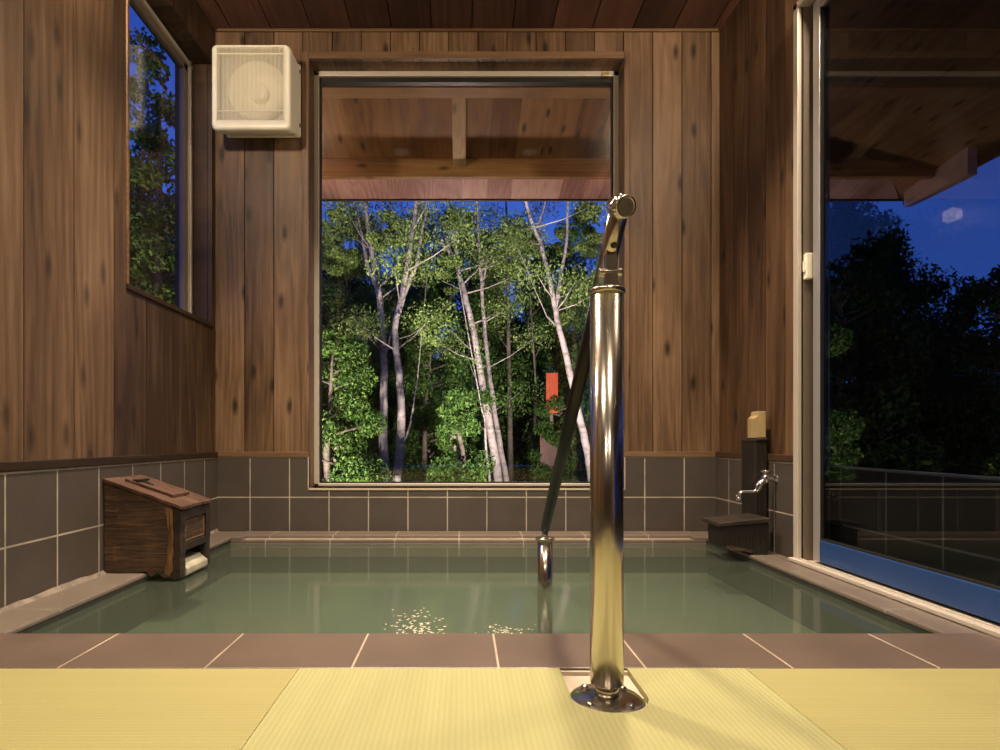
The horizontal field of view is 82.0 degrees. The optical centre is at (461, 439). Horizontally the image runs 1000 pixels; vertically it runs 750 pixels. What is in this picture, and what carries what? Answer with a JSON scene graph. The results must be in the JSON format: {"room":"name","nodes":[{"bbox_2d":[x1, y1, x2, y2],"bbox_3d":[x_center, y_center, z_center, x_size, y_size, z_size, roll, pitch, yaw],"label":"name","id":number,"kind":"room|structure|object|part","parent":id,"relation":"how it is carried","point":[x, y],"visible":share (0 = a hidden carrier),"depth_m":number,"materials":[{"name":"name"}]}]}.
{"room":"spa","nodes":[
{"label":"spa","id":0,"kind":"room"},
{"bbox_2d":[0,0,216,607],"bbox_3d":[-1.351,-0.631,-0.669,0.198,3.127,7.610,0,0,0],"label":"wall","id":1,"kind":"structure","parent":0,"point":[91,366],"depth_m":1.90,"materials":[{"name":"brown wood"}]},
{"bbox_2d":[0,452,217,471],"bbox_3d":[-1.259,0.074,-0.772,0.027,0.028,7.404,0,0,0],"label":"trim","id":2,"kind":"structure","parent":1,"relation":"attached to","point":[9,466],"depth_m":1.94,"materials":[{"name":"brown wood"}]},
{"bbox_2d":[126,0,213,327],"bbox_3d":[-1.326,-1.327,2.533,0.144,1.521,0.750,0,0,0],"label":"window","id":3,"kind":"structure","parent":1,"relation":"in","point":[142,7],"depth_m":2.83,"materials":[{"name":"wood"}]},
{"bbox_3d":[-1.262,-1.338,2.165,0.010,1.500,0.014,0,0,0],"label":"casing","id":4,"kind":"part","parent":3,"relation":"part of","materials":[{"name":"brown wood"}]},
{"bbox_3d":[-1.383,-1.235,2.533,0.026,1.267,0.676,0,0,0],"label":"sash frame","id":5,"kind":"part","parent":3,"relation":"part of","materials":[{"name":"brown metal"}]},
{"bbox_3d":[-1.377,-1.242,2.535,0.042,1.308,0.727,0,0,0],"label":"frame","id":6,"kind":"part","parent":3,"relation":"part of","materials":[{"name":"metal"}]},
{"bbox_3d":[-1.305,-0.578,2.533,0.102,0.021,0.750,0,0,0],"label":"sill","id":7,"kind":"part","parent":3,"relation":"part of","materials":[{"name":"brown wood"}]},
{"bbox_2d":[196,0,216,30],"bbox_3d":[-1.257,-2.095,-0.772,0.012,0.014,7.402,0,0,0],"label":"trim","id":8,"kind":"structure","parent":1,"relation":"attached to","point":[198,1],"depth_m":2.82,"materials":[{"name":"brown wood"}]},
{"bbox_2d":[322,0,999,206],"bbox_3d":[0.981,-1.980,0.832,4.944,0.525,7.256,0,0,0],"label":"roof","id":9,"kind":"structure","parent":1,"relation":"attached to","point":[915,84],"depth_m":3.69,"materials":[{"name":"brown wood"}]},
{"bbox_2d":[215,32,718,530],"bbox_3d":[0.028,-0.631,3.035,2.954,3.127,0.201,0,0,0],"label":"wall","id":10,"kind":"structure","parent":0,"point":[674,76],"depth_m":2.94,"materials":[{"name":"brown wood"}]},
{"bbox_2d":[212,45,301,137],"bbox_3d":[-1.018,-1.717,2.863,0.405,0.415,0.153,0,0,0],"label":"ventilation fan","id":11,"kind":"object","parent":10,"relation":"attached to","point":[256,89],"visible":1,"depth_m":2.79,"materials":[{"name":"beige plastic"}]},
{"bbox_3d":[-1.029,-1.733,2.864,0.347,0.376,0.005,0,0,0],"label":"panel","id":12,"kind":"part","parent":11,"relation":"part of","materials":[{"name":"beige plastic"}]},
{"bbox_3d":[-1.012,-1.729,2.928,0.380,0.373,0.022,0,0,0],"label":"plate","id":13,"kind":"part","parent":11,"relation":"part of","materials":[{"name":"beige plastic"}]},
{"bbox_2d":[302,51,629,489],"bbox_3d":[0.020,-0.865,3.015,1.675,2.242,0.168,0,0,0],"label":"window","id":14,"kind":"structure","parent":10,"relation":"in","point":[321,78],"depth_m":3.03,"materials":[{"name":"wood"}]},
{"bbox_3d":[0.023,0.172,3.015,1.622,0.168,0.168,0,0,0],"label":"sill","id":15,"kind":"part","parent":14,"relation":"part of","materials":[{"name":"brown wood"}]},
{"bbox_3d":[0.023,-1.969,2.938,1.612,0.035,0.014,0,0,0],"label":"head casing","id":16,"kind":"part","parent":14,"relation":"part of","materials":[{"name":"brown wood"}]},
{"bbox_2d":[218,452,714,456],"bbox_3d":[0.023,0.074,2.942,2.550,0.028,0.024,0,0,0],"label":"trim","id":17,"kind":"structure","parent":10,"relation":"attached to","point":[220,454],"depth_m":2.93,"materials":[{"name":"brown wood"}]},
{"bbox_2d":[215,28,719,31],"bbox_3d":[0.028,-2.095,2.935,2.582,0.014,0.012,0,0,0],"label":"trim","id":18,"kind":"structure","parent":10,"relation":"attached to","point":[218,29],"depth_m":2.93,"materials":[{"name":"brown wood"}]},
{"bbox_2d":[200,0,735,27],"bbox_3d":[0.028,-2.172,-0.669,2.954,0.140,7.610,0,0,0],"label":"ceiling","id":19,"kind":"structure","parent":0,"point":[223,13],"depth_m":2.82,"materials":[{"name":"brown wood"}]},
{"bbox_2d":[20,542,985,704],"bbox_3d":[0.005,0.590,-0.673,2.908,0.219,7.600,0,0,0],"label":"floor","id":20,"kind":"structure","parent":0,"point":[242,542],"depth_m":1.71,"materials":[{"name":"brown tile"}]},
{"bbox_2d":[0,669,298,749],"bbox_3d":[-0.792,0.472,0.526,0.919,0.015,1.285,0,0,0],"label":"mat","id":21,"kind":"object","parent":20,"relation":"on","point":[41,709],"visible":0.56,"depth_m":1.00,"materials":[{"name":"yellow wicker"}]},
{"bbox_2d":[0,529,999,670],"bbox_3d":[0.023,0.566,2.025,2.550,0.229,1.813,0,0,0],"label":"bath","id":22,"kind":"object","parent":20,"relation":"in","point":[270,599],"visible":0.76,"depth_m":1.96,"materials":[{"name":"green liquid"}]},
{"bbox_2d":[103,475,212,579],"bbox_3d":[-1.112,0.311,2.120,0.278,0.355,0.248,0,0,0],"label":"box","id":23,"kind":"object","parent":22,"relation":"on","point":[152,526],"visible":1,"depth_m":2.00,"materials":[{"name":"brown wood"}]},
{"bbox_3d":[-1.132,0.315,2.015,0.239,0.340,0.023,0,0,0],"label":"panel","id":24,"kind":"part","parent":23,"relation":"part of","materials":[{"name":"brown wood"}]},
{"bbox_3d":[-1.161,0.154,2.106,0.058,0.022,0.075,0,0,0],"label":"lid handle","id":25,"kind":"part","parent":23,"relation":"part of","materials":[{"name":"black wood"}]},
{"bbox_3d":[-1.127,0.172,2.132,0.170,0.069,0.138,0,0,0],"label":"loose lid","id":26,"kind":"part","parent":23,"relation":"part of","materials":[{"name":"brown wood"}]},
{"bbox_3d":[-1.131,0.315,2.225,0.239,0.340,0.023,0,0,0],"label":"panel","id":27,"kind":"part","parent":23,"relation":"part of","materials":[{"name":"brown wood"}]},
{"bbox_3d":[-0.993,0.326,2.120,0.009,0.093,0.163,0,0,0],"label":"panel","id":28,"kind":"part","parent":23,"relation":"part of","materials":[{"name":"brown wood"}]},
{"bbox_3d":[-0.991,0.319,2.120,0.018,0.149,0.168,0,0,0],"label":"rail","id":29,"kind":"part","parent":23,"relation":"part of","materials":[{"name":"brown wood"}]},
{"bbox_3d":[-1.106,0.446,2.124,0.260,0.080,0.165,0,0,0],"label":"stone spout","id":30,"kind":"part","parent":23,"relation":"part of","materials":[{"name":"beige stone"}]},
{"bbox_2d":[535,194,645,712],"bbox_3d":[0.265,0.104,1.441,0.139,1.059,0.964,0,0,0],"label":"handrail","id":31,"kind":"object","parent":22,"relation":"on","point":[606,687],"visible":0.98,"depth_m":1.02,"materials":[{"name":"metal"}]},
{"bbox_3d":[0.274,0.481,1.892,0.049,0.305,0.049,0,0,0],"label":"water post","id":32,"kind":"part","parent":31,"relation":"part of","materials":[{"name":"metal"}]},
{"bbox_3d":[0.267,0.474,1.110,0.135,0.012,0.110,0,0,0],"label":"recess plate","id":33,"kind":"part","parent":31,"relation":"part of","materials":[{"name":"silver metal"}]},
{"bbox_3d":[0.264,0.099,1.046,0.060,0.734,0.060,0,0,0],"label":"post","id":34,"kind":"part","parent":31,"relation":"part of","materials":[{"name":"metal"}]},
{"bbox_2d":[702,437,770,554],"bbox_3d":[1.164,0.228,2.431,0.254,0.477,0.235,0,0,0],"label":"stand","id":35,"kind":"object","parent":22,"relation":"on","point":[747,531],"visible":0.98,"depth_m":2.42,"materials":[{"name":"black wood"}]},
{"bbox_3d":[1.141,0.333,2.398,0.208,0.037,0.168,0,0,0],"label":"trough lid","id":36,"kind":"part","parent":35,"relation":"part of","materials":[{"name":"black wood"}]},
{"bbox_2d":[748,411,765,437],"bbox_3d":[1.265,-0.065,2.465,0.047,0.114,0.065,0,0,0],"label":"wood block","id":37,"kind":"object","parent":35,"relation":"on","point":[757,420],"visible":1,"depth_m":2.43,"materials":[{"name":"brown wood"}]},
{"bbox_2d":[242,668,845,749],"bbox_3d":[0.123,0.472,0.258,0.907,0.015,1.821,0,0,0],"label":"mat","id":38,"kind":"object","parent":20,"relation":"on","point":[319,708],"visible":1,"depth_m":0.96,"materials":[{"name":"yellow wicker"}]},
{"bbox_2d":[747,669,999,749],"bbox_3d":[0.918,0.472,0.526,0.681,0.015,1.285,0,0,0],"label":"mat","id":39,"kind":"object","parent":20,"relation":"on","point":[859,709],"visible":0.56,"depth_m":1.02,"materials":[{"name":"yellow wicker"}]},
{"label":"water","id":40,"kind":"object","parent":20,"relation":"in","visible":0},
{"bbox_2d":[392,609,535,633],"bbox_3d":[0.012,0.493,1.540,0.440,0.001,0.294,0,0,0],"label":"bubbles","id":41,"kind":"object","parent":40,"relation":"on","point":[407,627],"visible":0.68,"depth_m":1.50,"materials":[{"name":"white liquid"}]},
{"bbox_2d":[716,0,797,556],"bbox_3d":[1.334,-0.631,-0.669,0.072,3.127,7.610,0,0,0],"label":"wall","id":42,"kind":"structure","parent":0,"point":[756,40],"depth_m":2.57,"materials":[{"name":"brown wood"}]},
{"bbox_2d":[718,0,738,30],"bbox_3d":[1.313,-2.095,-0.772,0.012,0.014,7.402,0,0,0],"label":"trim","id":43,"kind":"structure","parent":42,"relation":"attached to","point":[736,1],"depth_m":2.82,"materials":[{"name":"brown wood"}]},
{"bbox_2d":[715,452,792,461],"bbox_3d":[1.310,0.074,2.576,0.036,0.028,0.707,0,0,0],"label":"trim","id":44,"kind":"structure","parent":42,"relation":"attached to","point":[770,457],"depth_m":2.42,"materials":[{"name":"brown wood"}]},
{"bbox_2d":[736,469,778,500],"bbox_3d":[1.211,0.185,2.369,0.174,0.126,0.050,0,0,0],"label":"water tap","id":45,"kind":"object","parent":42,"relation":"attached to","point":[765,478],"visible":1,"depth_m":2.35,"materials":[{"name":"silver metal"}]},
{"bbox_3d":[1.191,0.201,2.358,0.133,0.095,0.032,0,0,-7],"label":"spout","id":46,"kind":"part","parent":45,"relation":"part of","materials":[{"name":"silver metal"}]},
{"bbox_2d":[788,0,999,637],"bbox_3d":[1.318,-0.606,0.832,0.114,2.144,2.782,0,0,0],"label":"window frame","id":47,"kind":"structure","parent":42,"relation":"in","point":[971,602],"depth_m":2.12,"materials":[{"name":"metal"}]},
{"bbox_3d":[1.305,-0.611,0.832,0.047,2.134,2.782,0,0,0],"label":"frame","id":48,"kind":"part","parent":47,"relation":"part of","materials":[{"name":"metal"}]},
{"bbox_3d":[1.335,-0.594,0.824,0.033,2.092,2.672,0,0,0],"label":"sash frame","id":49,"kind":"part","parent":47,"relation":"part of","materials":[{"name":"silver metal"}]},
{"bbox_3d":[1.318,0.459,0.832,0.114,0.014,2.782,0,0,0],"label":"sill","id":50,"kind":"part","parent":47,"relation":"part of","materials":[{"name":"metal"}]},
{"bbox_3d":[1.335,0.410,0.826,0.034,0.081,2.584,0,0,0],"label":"rail","id":51,"kind":"part","parent":47,"relation":"part of","materials":[{"name":"metal"}]},
{"bbox_2d":[830,465,999,583],"bbox_3d":[1.435,0.423,1.165,0.056,0.645,3.448,0,0,0],"label":"tiled wall","id":52,"kind":"structure","parent":0,"point":[946,521],"depth_m":1.75,"materials":[{"name":"grey tile"}]},
{"label":"outside","id":53,"kind":"structure","parent":0,"visible":0},
{"bbox_2d":[323,386,832,481],"bbox_3d":[4.660,-1.427,16.310,65.240,5.971,60.580,0,0,0],"label":"ground","id":54,"kind":"structure","parent":53,"point":[473,386],"depth_m":25.76,"materials":[{"name":"green plant"}]},
{"bbox_2d":[129,213,164,289],"bbox_3d":[-4.411,-0.738,6.891,2.014,4.447,2.030,0,0,0],"label":"tree","id":55,"kind":"object","parent":54,"relation":"on","point":[131,253],"visible":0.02,"depth_m":6.82,"materials":[{"name":"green plant"}]},
{"bbox_2d":[129,27,174,304],"bbox_3d":[-2.590,-1.070,5.106,1.041,5.120,1.124,0,0,36],"label":"tree","id":56,"kind":"object","parent":54,"relation":"on","point":[148,133],"visible":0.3,"depth_m":4.97,"materials":[{"name":"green plant"}]},
{"bbox_2d":[129,138,174,298],"bbox_3d":[-3.649,-1.062,6.654,1.860,5.098,1.742,0,0,0],"label":"tree","id":57,"kind":"object","parent":54,"relation":"on","point":[138,196],"visible":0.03,"depth_m":6.39,"materials":[{"name":"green plant"}]},
{"bbox_2d":[129,173,174,287],"bbox_3d":[-4.033,-1.065,7.878,2.173,5.117,1.965,0,0,4],"label":"tree","id":58,"kind":"object","parent":54,"relation":"on","point":[132,193],"visible":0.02,"depth_m":7.41,"materials":[{"name":"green plant"}]},
{"bbox_2d":[132,280,347,481],"bbox_3d":[-3.520,-0.676,8.848,3.796,4.653,3.833,0,0,17],"label":"tree","id":59,"kind":"object","parent":54,"relation":"on","point":[172,280],"visible":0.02,"depth_m":8.31,"materials":[{"name":"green plant"}]},
{"bbox_2d":[323,220,374,310],"bbox_3d":[-2.475,-1.728,12.582,1.328,6.450,0.880,0,0,0],"label":"tree","id":60,"kind":"object","parent":54,"relation":"on","point":[339,277],"visible":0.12,"depth_m":12.47,"materials":[{"name":"green plant"}]},
{"bbox_2d":[322,269,375,477],"bbox_3d":[-2.956,-1.364,12.739,2.993,5.732,2.467,0,0,-17],"label":"tree","id":61,"kind":"object","parent":54,"relation":"on","point":[324,271],"visible":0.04,"depth_m":12.65,"materials":[{"name":"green plant"}]},
{"bbox_2d":[322,325,394,481],"bbox_3d":[-1.561,0.033,7.281,1.662,2.928,1.774,0,0,16],"label":"tree","id":62,"kind":"object","parent":54,"relation":"on","point":[343,402],"visible":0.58,"depth_m":7.12,"materials":[{"name":"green plant"}]},
{"bbox_2d":[322,207,404,477],"bbox_3d":[-2.254,-1.504,11.219,2.426,5.996,2.013,0,0,-4],"label":"tree","id":63,"kind":"object","parent":54,"relation":"on","point":[359,271],"visible":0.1,"depth_m":11.09,"materials":[{"name":"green plant"}]},
{"bbox_2d":[322,283,421,481],"bbox_3d":[-1.784,-0.651,10.233,2.145,4.323,2.374,0,0,0],"label":"tree","id":64,"kind":"object","parent":54,"relation":"on","point":[374,401],"visible":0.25,"depth_m":10.05,"materials":[{"name":"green plant"}]},
{"bbox_2d":[333,280,422,481],"bbox_3d":[-2.216,-1.620,16.879,3.991,6.226,3.612,0,0,-3],"label":"tree","id":65,"kind":"object","parent":54,"relation":"on","point":[361,280],"visible":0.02,"depth_m":16.17,"materials":[{"name":"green plant"}]},
{"bbox_2d":[322,201,444,481],"bbox_3d":[-1.242,-2.222,9.055,2.024,7.397,2.012,0,0,-20],"label":"slender tree","id":66,"kind":"object","parent":54,"relation":"on","point":[338,252],"visible":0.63,"depth_m":8.85,"materials":[{"name":"green plant"}]},
{"bbox_2d":[339,221,441,473],"bbox_3d":[-1.840,-1.903,13.476,2.631,6.792,3.433,0,0,-9],"label":"tree","id":67,"kind":"object","parent":54,"relation":"on","point":[387,287],"visible":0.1,"depth_m":12.87,"materials":[{"name":"light green leaves"},{"name":"pale bark"}]},
{"bbox_2d":[329,201,491,481],"bbox_3d":[-0.685,-2.063,8.229,2.225,7.100,1.935,0,0,0],"label":"slender tree","id":68,"kind":"object","parent":54,"relation":"on","point":[379,243],"visible":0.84,"depth_m":8.11,"materials":[{"name":"green plant"}]},
{"bbox_2d":[395,228,438,479],"bbox_3d":[-1.112,-1.997,13.969,1.112,6.966,0.881,0,0,0],"label":"tree","id":69,"kind":"object","parent":54,"relation":"on","point":[426,228],"visible":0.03,"depth_m":13.92,"materials":[{"name":"green plant"}]},
{"bbox_2d":[363,315,482,481],"bbox_3d":[-0.636,-0.287,9.799,1.977,3.561,2.029,0,0,0],"label":"tree","id":70,"kind":"object","parent":54,"relation":"on","point":[429,418],"visible":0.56,"depth_m":9.71,"materials":[{"name":"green plant"}]},
{"bbox_2d":[390,279,463,474],"bbox_3d":[-0.882,-1.505,15.663,2.436,6.004,2.969,0,0,0],"label":"tree","id":71,"kind":"object","parent":54,"relation":"on","point":[435,279],"visible":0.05,"depth_m":15.23,"materials":[{"name":"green plant"}]},
{"bbox_2d":[403,263,455,480],"bbox_3d":[-0.675,-1.149,12.113,1.174,5.301,0.881,0,0,0],"label":"tree","id":72,"kind":"object","parent":54,"relation":"on","point":[419,302],"visible":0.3,"depth_m":12.00,"materials":[{"name":"green plant"}]},
{"bbox_2d":[432,251,464,389],"bbox_3d":[-0.309,-2.066,15.383,1.275,7.120,0.869,0,0,0],"label":"tree","id":73,"kind":"object","parent":54,"relation":"on","point":[454,251],"visible":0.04,"depth_m":15.32,"materials":[{"name":"green plant"}]},
{"bbox_2d":[368,201,539,481],"bbox_3d":[-0.244,-1.998,9.526,3.091,6.977,1.396,0,0,4],"label":"slender tree","id":74,"kind":"object","parent":54,"relation":"on","point":[497,473],"visible":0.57,"depth_m":9.29,"materials":[{"name":"green plant"}]},
{"bbox_2d":[424,386,495,481],"bbox_3d":[-0.101,0.422,7.204,1.086,2.160,1.029,0,0,6],"label":"leafy bush","id":75,"kind":"object","parent":54,"relation":"on","point":[460,407],"visible":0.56,"depth_m":7.06,"materials":[{"name":"green plant"}]},
{"bbox_2d":[393,237,531,481],"bbox_3d":[0.002,-1.380,11.451,2.899,5.758,2.748,0,0,18],"label":"tree","id":76,"kind":"object","parent":54,"relation":"on","point":[474,307],"visible":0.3,"depth_m":11.56,"materials":[{"name":"green leaves"},{"name":"pale bark"}]},
{"bbox_2d":[393,246,548,481],"bbox_3d":[0.129,-0.695,8.813,2.470,4.355,1.570,0,0,0],"label":"slender tree","id":77,"kind":"object","parent":54,"relation":"on","point":[479,394],"visible":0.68,"depth_m":8.81,"materials":[{"name":"green plant"}]},
{"bbox_2d":[451,245,492,450],"bbox_3d":[0.203,-1.607,13.515,1.350,6.206,0.898,0,0,0],"label":"tree","id":78,"kind":"object","parent":54,"relation":"on","point":[471,281],"visible":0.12,"depth_m":13.45,"materials":[{"name":"green plant"}]},
{"bbox_2d":[441,295,526,481],"bbox_3d":[0.746,-1.667,17.702,4.442,6.317,4.001,0,0,-36],"label":"tree","id":79,"kind":"object","parent":54,"relation":"on","point":[501,295],"visible":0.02,"depth_m":17.35,"materials":[{"name":"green plant"}]},
{"bbox_2d":[418,201,557,481],"bbox_3d":[0.434,-2.366,9.788,2.323,7.707,1.615,0,0,0],"label":"slender tree","id":80,"kind":"object","parent":54,"relation":"on","point":[484,344],"visible":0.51,"depth_m":9.57,"materials":[{"name":"green plant"}]},
{"bbox_2d":[459,232,548,480],"bbox_3d":[1.304,-1.863,14.298,2.940,6.717,2.802,0,0,-25],"label":"tree","id":81,"kind":"object","parent":54,"relation":"on","point":[504,349],"visible":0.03,"depth_m":13.98,"materials":[{"name":"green plant"}]},
{"bbox_2d":[468,201,563,481],"bbox_3d":[0.902,-2.343,11.392,2.101,7.679,1.889,0,0,0],"label":"slender tree","id":82,"kind":"object","parent":54,"relation":"on","point":[508,327],"visible":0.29,"depth_m":11.14,"materials":[{"name":"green plant"}]},
{"bbox_2d":[497,214,547,479],"bbox_3d":[1.436,-2.001,13.975,1.307,6.986,0.893,0,0,0],"label":"tree","id":83,"kind":"object","parent":54,"relation":"on","point":[520,323],"visible":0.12,"depth_m":13.92,"materials":[{"name":"green plant"}]},
{"bbox_2d":[480,298,586,481],"bbox_3d":[1.484,-0.804,12.077,2.418,4.608,2.031,0,0,43],"label":"tree","id":84,"kind":"object","parent":54,"relation":"on","point":[536,314],"visible":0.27,"depth_m":12.11,"materials":[{"name":"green plant"}]},
{"bbox_2d":[497,246,589,481],"bbox_3d":[1.627,-1.158,10.692,1.973,5.273,1.733,0,0,3],"label":"slender tree","id":85,"kind":"object","parent":54,"relation":"on","point":[542,356],"visible":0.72,"depth_m":10.75,"materials":[{"name":"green plant"}]},
{"bbox_2d":[485,201,607,481],"bbox_3d":[1.230,-2.076,8.423,2.386,7.120,1.761,0,0,-2],"label":"slender tree","id":86,"kind":"object","parent":54,"relation":"on","point":[561,311],"visible":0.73,"depth_m":8.39,"materials":[{"name":"green plant"}]},
{"bbox_2d":[522,244,571,419],"bbox_3d":[1.919,-1.491,13.048,1.268,5.966,0.866,0,0,0],"label":"tree","id":87,"kind":"object","parent":54,"relation":"on","point":[552,254],"visible":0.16,"depth_m":12.99,"materials":[{"name":"green plant"}]},
{"bbox_2d":[540,373,557,481],"bbox_3d":[1.486,0.180,9.749,0.338,2.623,0.112,0,0,0],"label":"painted panel","id":88,"kind":"object","parent":54,"relation":"on","point":[549,452],"visible":0.66,"depth_m":9.70,"materials":[{"name":"red"}]},
{"bbox_3d":[1.517,0.448,9.777,0.056,2.087,0.056,0,0,0],"label":"post","id":89,"kind":"part","parent":88,"relation":"part of","materials":[{"name":"grey metal"}]},
{"bbox_2d":[513,246,586,481],"bbox_3d":[2.497,-1.679,14.514,2.675,6.330,2.586,0,0,-38],"label":"tree","id":90,"kind":"object","parent":54,"relation":"on","point":[527,477],"visible":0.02,"depth_m":14.20,"materials":[{"name":"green plant"}]},
{"bbox_2d":[527,395,586,481],"bbox_3d":[1.593,0.364,9.755,1.178,2.252,1.120,0,0,-26],"label":"leafy bush","id":91,"kind":"object","parent":54,"relation":"on","point":[574,458],"visible":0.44,"depth_m":9.65,"materials":[{"name":"green plant"}]},
{"bbox_2d":[544,242,579,345],"bbox_3d":[2.717,-1.931,15.379,1.340,6.856,0.898,0,0,0],"label":"tree","id":92,"kind":"object","parent":54,"relation":"on","point":[562,242],"visible":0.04,"depth_m":15.32,"materials":[{"name":"green plant"}]},
{"bbox_2d":[521,201,603,481],"bbox_3d":[2.602,-1.543,10.970,2.456,6.078,3.074,0,0,-33],"label":"tree","id":93,"kind":"object","parent":54,"relation":"on","point":[574,342],"visible":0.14,"depth_m":10.96,"materials":[{"name":"green leaves"},{"name":"pale whitish bark"}]},
{"bbox_2d":[554,250,596,327],"bbox_3d":[2.738,-1.603,13.984,1.325,6.190,0.916,0,0,0],"label":"tree","id":94,"kind":"object","parent":54,"relation":"on","point":[575,258],"visible":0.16,"depth_m":13.88,"materials":[{"name":"green plant"}]},
{"bbox_2d":[575,270,595,481],"bbox_3d":[2.844,-1.165,12.885,0.578,5.313,0.979,0,0,0],"label":"tree","id":95,"kind":"object","parent":54,"relation":"on","point":[587,429],"visible":0.02,"depth_m":12.49,"materials":[{"name":"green plant"}]},
{"bbox_2d":[830,247,873,391],"bbox_3d":[6.458,-1.136,10.219,2.946,5.273,2.613,0,0,-30],"label":"tree","id":96,"kind":"object","parent":54,"relation":"on","point":[835,247],"visible":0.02,"depth_m":9.57,"materials":[{"name":"green plant"}]},
{"bbox_2d":[830,378,945,472],"bbox_3d":[4.110,0.541,6.094,2.002,2.329,1.803,0,0,9],"label":"leafy bush","id":97,"kind":"object","parent":54,"relation":"on","point":[873,436],"visible":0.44,"depth_m":5.69,"materials":[{"name":"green plant"}]},
{"bbox_2d":[830,225,947,447],"bbox_3d":[5.824,-0.882,8.496,2.334,4.759,2.120,0,0,-18],"label":"tree","id":98,"kind":"object","parent":54,"relation":"on","point":[898,274],"visible":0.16,"depth_m":8.02,"materials":[{"name":"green plant"}]},
{"bbox_2d":[830,201,950,472],"bbox_3d":[4.487,-0.794,7.062,1.994,4.565,2.197,0,0,9],"label":"tree","id":99,"kind":"object","parent":54,"relation":"on","point":[844,280],"visible":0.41,"depth_m":6.63,"materials":[{"name":"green plant"}]},
{"bbox_2d":[845,257,974,472],"bbox_3d":[7.108,-0.645,9.373,2.580,4.427,2.736,0,0,-29],"label":"tree","id":100,"kind":"object","parent":54,"relation":"on","point":[938,288],"visible":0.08,"depth_m":8.92,"materials":[{"name":"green plant"}]},
{"bbox_2d":[913,306,999,421],"bbox_3d":[8.549,-0.403,10.240,2.845,3.953,3.029,0,0,-9],"label":"tree","id":101,"kind":"object","parent":54,"relation":"on","point":[962,374],"visible":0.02,"depth_m":9.88,"materials":[{"name":"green plant"}]},
{"bbox_2d":[916,264,999,476],"bbox_3d":[7.003,-0.432,7.449,2.089,3.932,1.924,0,0,43],"label":"tree","id":102,"kind":"object","parent":54,"relation":"on","point":[966,407],"visible":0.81,"depth_m":7.44,"materials":[{"name":"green plant"}]}
]}

